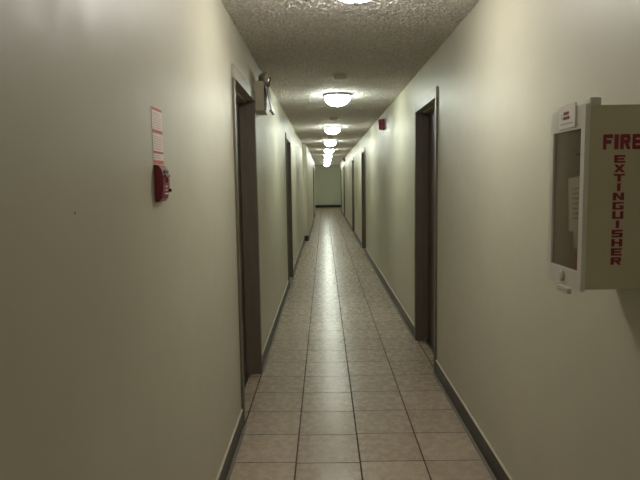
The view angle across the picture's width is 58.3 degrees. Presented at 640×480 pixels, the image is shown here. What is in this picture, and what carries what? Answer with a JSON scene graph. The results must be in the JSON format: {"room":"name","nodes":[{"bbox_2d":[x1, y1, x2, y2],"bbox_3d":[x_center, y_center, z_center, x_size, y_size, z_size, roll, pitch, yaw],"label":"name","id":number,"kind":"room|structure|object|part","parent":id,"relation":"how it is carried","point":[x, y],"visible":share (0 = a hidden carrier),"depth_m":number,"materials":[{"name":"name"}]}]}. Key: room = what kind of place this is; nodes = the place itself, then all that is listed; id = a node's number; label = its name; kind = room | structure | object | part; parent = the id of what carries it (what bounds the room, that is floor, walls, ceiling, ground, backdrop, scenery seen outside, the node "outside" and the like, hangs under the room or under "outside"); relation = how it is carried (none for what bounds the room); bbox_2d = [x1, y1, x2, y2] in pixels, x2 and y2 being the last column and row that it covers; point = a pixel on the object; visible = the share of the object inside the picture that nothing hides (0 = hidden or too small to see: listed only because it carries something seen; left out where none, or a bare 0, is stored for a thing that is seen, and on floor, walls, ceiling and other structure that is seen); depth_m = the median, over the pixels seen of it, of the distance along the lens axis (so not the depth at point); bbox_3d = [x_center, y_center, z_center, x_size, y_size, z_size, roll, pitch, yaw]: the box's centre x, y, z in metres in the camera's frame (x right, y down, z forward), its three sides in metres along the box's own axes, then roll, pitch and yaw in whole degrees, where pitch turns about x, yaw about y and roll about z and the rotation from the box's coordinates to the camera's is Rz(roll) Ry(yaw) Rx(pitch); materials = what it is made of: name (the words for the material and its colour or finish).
{"room":"apartment building corridor","nodes":[
{"label":"apartment building corridor","id":0,"kind":"room"},
{"bbox_2d":[0,0,314,479],"bbox_3d":[-0.490,-1.141,13.960,0.345,2.384,38.000,-1,6,0],"label":"wall","id":1,"kind":"structure","parent":0,"point":[120,345],"depth_m":1.46,"materials":[{"name":"beige paint"}]},
{"bbox_2d":[151,106,162,134],"bbox_3d":[-0.501,-0.365,1.762,0.002,0.075,0.108,-1,6,0],"label":"instruction sticker","id":2,"kind":"object","parent":1,"relation":"attached to","point":[156,114],"visible":1,"depth_m":1.75,"materials":[{"name":"white paper"}]},
{"bbox_2d":[152,133,163,164],"bbox_3d":[-0.499,-0.281,1.770,0.002,0.092,0.108,-1,6,0],"label":"instruction sticker","id":3,"kind":"object","parent":1,"relation":"attached to","point":[157,140],"visible":1,"depth_m":1.76,"materials":[{"name":"white paper"}]},
{"bbox_2d":[154,165,171,201],"bbox_3d":[-0.481,-0.175,1.766,0.034,0.112,0.072,-1,6,0],"label":"alarm pull station","id":4,"kind":"object","parent":1,"relation":"attached to","point":[161,173],"visible":1,"depth_m":1.73,"materials":[{"name":"red plastic"}]},
{"bbox_2d":[216,409,245,479],"bbox_3d":[-0.483,1.478,-0.706,0.026,0.116,8.292,-1,6,0],"label":"baseboard","id":5,"kind":"structure","parent":1,"relation":"attached to","point":[227,465],"depth_m":3.01,"materials":[{"name":"grey rubber"}]},
{"bbox_2d":[231,64,261,426],"bbox_3d":[-0.556,0.016,3.823,0.185,2.118,1.015,-1,6,0],"label":"door","id":6,"kind":"structure","parent":1,"relation":"in","point":[243,94],"depth_m":4.23,"materials":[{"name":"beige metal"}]},
{"bbox_2d":[254,72,274,114],"bbox_3d":[-0.424,-1.115,4.388,0.131,0.287,0.301,-1,6,0],"label":"emergency light","id":7,"kind":"object","parent":1,"relation":"attached to","point":[262,93],"visible":0.99,"depth_m":4.26,"materials":[{"name":"white plastic"}]},
{"bbox_2d":[262,280,289,371],"bbox_3d":[-0.434,0.785,6.156,0.026,0.116,3.475,-1,6,0],"label":"baseboard","id":8,"kind":"structure","parent":1,"relation":"attached to","point":[270,339],"depth_m":5.46,"materials":[{"name":"grey plastic"}]},
{"bbox_2d":[285,132,292,287],"bbox_3d":[-0.524,-0.435,8.292,0.185,2.118,1.022,-1,6,0],"label":"door","id":9,"kind":"structure","parent":1,"relation":"in","point":[287,138],"depth_m":8.71,"materials":[{"name":"brown wood"}]},
{"bbox_2d":[293,236,304,275],"bbox_3d":[-0.396,0.237,11.585,0.026,0.116,5.399,-1,6,0],"label":"baseboard","id":10,"kind":"structure","parent":1,"relation":"attached to","point":[303,241],"depth_m":10.79,"materials":[{"name":"grey rubber"}]},
{"bbox_2d":[308,218,313,240],"bbox_3d":[-0.258,-0.442,18.300,0.026,0.116,8.100,-1,6,0],"label":"baseboard","id":11,"kind":"structure","parent":1,"relation":"attached to","point":[309,234],"depth_m":16.54,"materials":[{"name":"grey rubber"}]},
{"bbox_2d":[313,165,314,217],"bbox_3d":[-0.332,-1.893,22.728,0.185,2.118,1.002,-1,6,0],"label":"door","id":12,"kind":"structure","parent":1,"relation":"in","point":[313,165],"depth_m":22.26,"materials":[{"name":"beige metal"}]},
{"bbox_2d":[315,165,340,204],"bbox_3d":[0.485,-3.068,32.931,2.300,2.384,0.150,-1,6,0],"label":"wall","id":13,"kind":"structure","parent":0,"point":[328,180],"depth_m":32.85,"materials":[{"name":"green paint"}]},
{"bbox_2d":[315,205,340,207],"bbox_3d":[0.452,-1.943,32.962,1.490,0.140,0.015,-1,6,0],"label":"baseboard","id":14,"kind":"structure","parent":13,"relation":"attached to","point":[316,206],"depth_m":32.95,"materials":[{"name":"black plastic"}]},
{"bbox_2d":[221,0,479,165],"bbox_3d":[0.333,-2.382,13.829,2.500,0.113,38.300,-1,6,0],"label":"ceiling","id":15,"kind":"structure","parent":0,"point":[381,46],"depth_m":4.07,"materials":[{"name":"paint"}]},
{"bbox_2d":[324,149,333,153],"bbox_3d":[0.257,-2.508,16.279,0.312,0.151,0.312,-1,6,0],"label":"ceiling light","id":16,"kind":"object","parent":15,"relation":"attached to","point":[329,151],"visible":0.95,"depth_m":16.17,"materials":[{"name":"white glass"}]},
{"bbox_2d":[324,140,336,146],"bbox_3d":[0.234,-2.177,12.996,0.312,0.151,0.312,-1,6,0],"label":"ceiling light","id":17,"kind":"object","parent":15,"relation":"attached to","point":[330,143],"visible":1,"depth_m":12.89,"materials":[{"name":"white glass"}]},
{"bbox_3d":[0.234,-2.176,12.996,0.262,0.096,0.262,-1,6,0],"label":"lamp shade","id":18,"kind":"part","parent":17,"relation":"part of","materials":[{"name":"white glass"}]},
{"bbox_2d":[324,126,340,134],"bbox_3d":[0.211,-1.845,9.713,0.312,0.151,0.312,-1,6,0],"label":"ceiling light","id":19,"kind":"object","parent":15,"relation":"attached to","point":[332,130],"visible":0.98,"depth_m":9.61,"materials":[{"name":"white glass"}]},
{"bbox_3d":[0.211,-1.845,9.713,0.262,0.096,0.262,-1,6,0],"label":"lamp shade","id":20,"kind":"part","parent":19,"relation":"part of","materials":[{"name":"white glass"}]},
{"bbox_2d":[323,92,351,107],"bbox_3d":[0.185,-1.483,6.121,0.312,0.151,0.312,-1,6,0],"label":"ceiling light","id":21,"kind":"object","parent":15,"relation":"attached to","point":[336,99],"visible":1,"depth_m":6.02,"materials":[{"name":"white glass"}]},
{"bbox_3d":[0.185,-1.482,6.121,0.262,0.096,0.262,-1,6,0],"label":"lamp shade","id":22,"kind":"part","parent":21,"relation":"part of","materials":[{"name":"white glass"}]},
{"bbox_2d":[333,72,346,79],"bbox_3d":[0.174,-1.420,4.981,0.120,0.047,0.120,-1,6,0],"label":"smoke detector","id":23,"kind":"object","parent":15,"relation":"attached to","point":[338,76],"visible":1,"depth_m":4.94,"materials":[{"name":"beige plastic"}]},
{"bbox_2d":[340,0,368,5],"bbox_3d":[0.161,-1.123,2.559,0.312,0.151,0.312,-1,6,0],"label":"ceiling light","id":24,"kind":"object","parent":15,"relation":"attached to","point":[355,2],"visible":1,"depth_m":2.58,"materials":[{"name":"white glass"}]},
{"bbox_3d":[0.161,-1.123,2.559,0.262,0.096,0.262,-1,6,0],"label":"lamp shade","id":25,"kind":"part","parent":24,"relation":"part of","materials":[{"name":"white glass"}]},
{"bbox_2d":[230,207,492,479],"bbox_3d":[0.371,0.083,14.077,2.500,0.100,38.300,-1,6,0],"label":"floor","id":26,"kind":"structure","parent":0,"point":[344,390],"depth_m":3.94,"materials":[{"name":"beige tile"}]},
{"bbox_2d":[340,0,639,479],"bbox_3d":[1.096,-1.163,13.946,0.341,2.384,38.000,-1,6,0],"label":"wall","id":27,"kind":"structure","parent":0,"point":[550,376],"depth_m":2.48,"materials":[{"name":"beige paint"}]},
{"bbox_2d":[340,168,341,211],"bbox_3d":[1.100,-2.395,27.491,0.185,2.118,1.002,-1,6,0],"label":"door","id":28,"kind":"structure","parent":27,"relation":"in","point":[340,168],"depth_m":27.02,"materials":[{"name":"brown wood"}]},
{"bbox_2d":[343,165,344,216],"bbox_3d":[1.071,-1.974,23.313,0.185,2.118,1.002,-1,6,0],"label":"door","id":29,"kind":"structure","parent":27,"relation":"in","point":[343,165],"depth_m":23.67,"materials":[{"name":"beige metal"}]},
{"bbox_2d":[345,216,351,230],"bbox_3d":[0.971,-0.620,19.882,0.026,0.116,6.100,-1,6,0],"label":"baseboard","id":30,"kind":"structure","parent":27,"relation":"attached to","point":[346,219],"depth_m":19.47,"materials":[{"name":"grey tile"}]},
{"bbox_2d":[352,157,354,230],"bbox_3d":[1.021,-1.258,16.224,0.185,2.118,1.052,-1,6,0],"label":"door","id":31,"kind":"structure","parent":27,"relation":"in","point":[353,214],"depth_m":16.68,"materials":[{"name":"brown wood"}]},
{"bbox_2d":[354,230,361,247],"bbox_3d":[0.931,-0.045,14.186,0.026,0.116,3.250,-1,6,0],"label":"baseboard","id":32,"kind":"structure","parent":27,"relation":"attached to","point":[355,233],"depth_m":13.89,"materials":[{"name":"grey rubber"}]},
{"bbox_2d":[361,147,365,253],"bbox_3d":[0.991,-0.826,11.941,0.185,2.118,1.062,-1,6,0],"label":"door","id":33,"kind":"structure","parent":27,"relation":"in","point":[363,173],"depth_m":12.38,"materials":[{"name":"brown wood"}]},
{"bbox_2d":[377,119,383,129],"bbox_3d":[0.821,-1.563,7.777,0.094,0.144,0.116,-1,6,0],"label":"fire alarm","id":34,"kind":"object","parent":27,"relation":"attached to","point":[380,122],"visible":1,"depth_m":7.72,"materials":[{"name":"red plastic"}]},
{"bbox_2d":[365,249,413,338],"bbox_3d":[0.890,0.539,8.393,0.026,0.116,6.275,-1,6,0],"label":"baseboard","id":35,"kind":"structure","parent":27,"relation":"attached to","point":[406,319],"depth_m":6.80,"materials":[{"name":"grey rubber"}]},
{"bbox_2d":[414,86,437,373],"bbox_3d":[0.940,-0.094,4.685,0.185,2.118,0.977,-1,6,0],"label":"door","id":36,"kind":"structure","parent":27,"relation":"in","point":[426,109],"depth_m":5.05,"materials":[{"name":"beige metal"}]},
{"bbox_2d":[433,359,512,479],"bbox_3d":[0.829,1.414,-0.270,0.026,0.116,9.190,-1,6,0],"label":"baseboard","id":37,"kind":"structure","parent":27,"relation":"attached to","point":[492,462],"depth_m":3.22,"materials":[{"name":"grey plastic"}]},
{"bbox_2d":[548,97,639,293],"bbox_3d":[0.740,-0.114,1.534,0.192,0.500,0.213,-1,6,0],"label":"fire extinguisher cabinet","id":38,"kind":"object","parent":27,"relation":"attached to","point":[606,138],"visible":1,"depth_m":1.44,"materials":[{"name":"white metal"}]},
{"bbox_2d":[563,111,569,119],"bbox_3d":[0.648,-0.327,1.510,0.001,0.020,0.040,-1,6,0],"label":"print","id":39,"kind":"object","parent":38,"relation":"on","point":[566,114],"depth_m":1.51},
{"bbox_3d":[0.661,-0.113,1.534,0.012,0.468,0.213,-1,6,0],"label":"door","id":40,"kind":"part","parent":38,"relation":"part of","materials":[{"name":"white paint"}]},
{"bbox_2d":[568,153,579,269],"bbox_3d":[0.740,-0.072,1.525,0.146,0.369,0.128,-1,6,0],"label":"fire extinguisher","id":41,"kind":"object","parent":38,"relation":"in","point":[574,182],"visible":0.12,"depth_m":1.52,"materials":[{"name":"white metal"}]}
]}

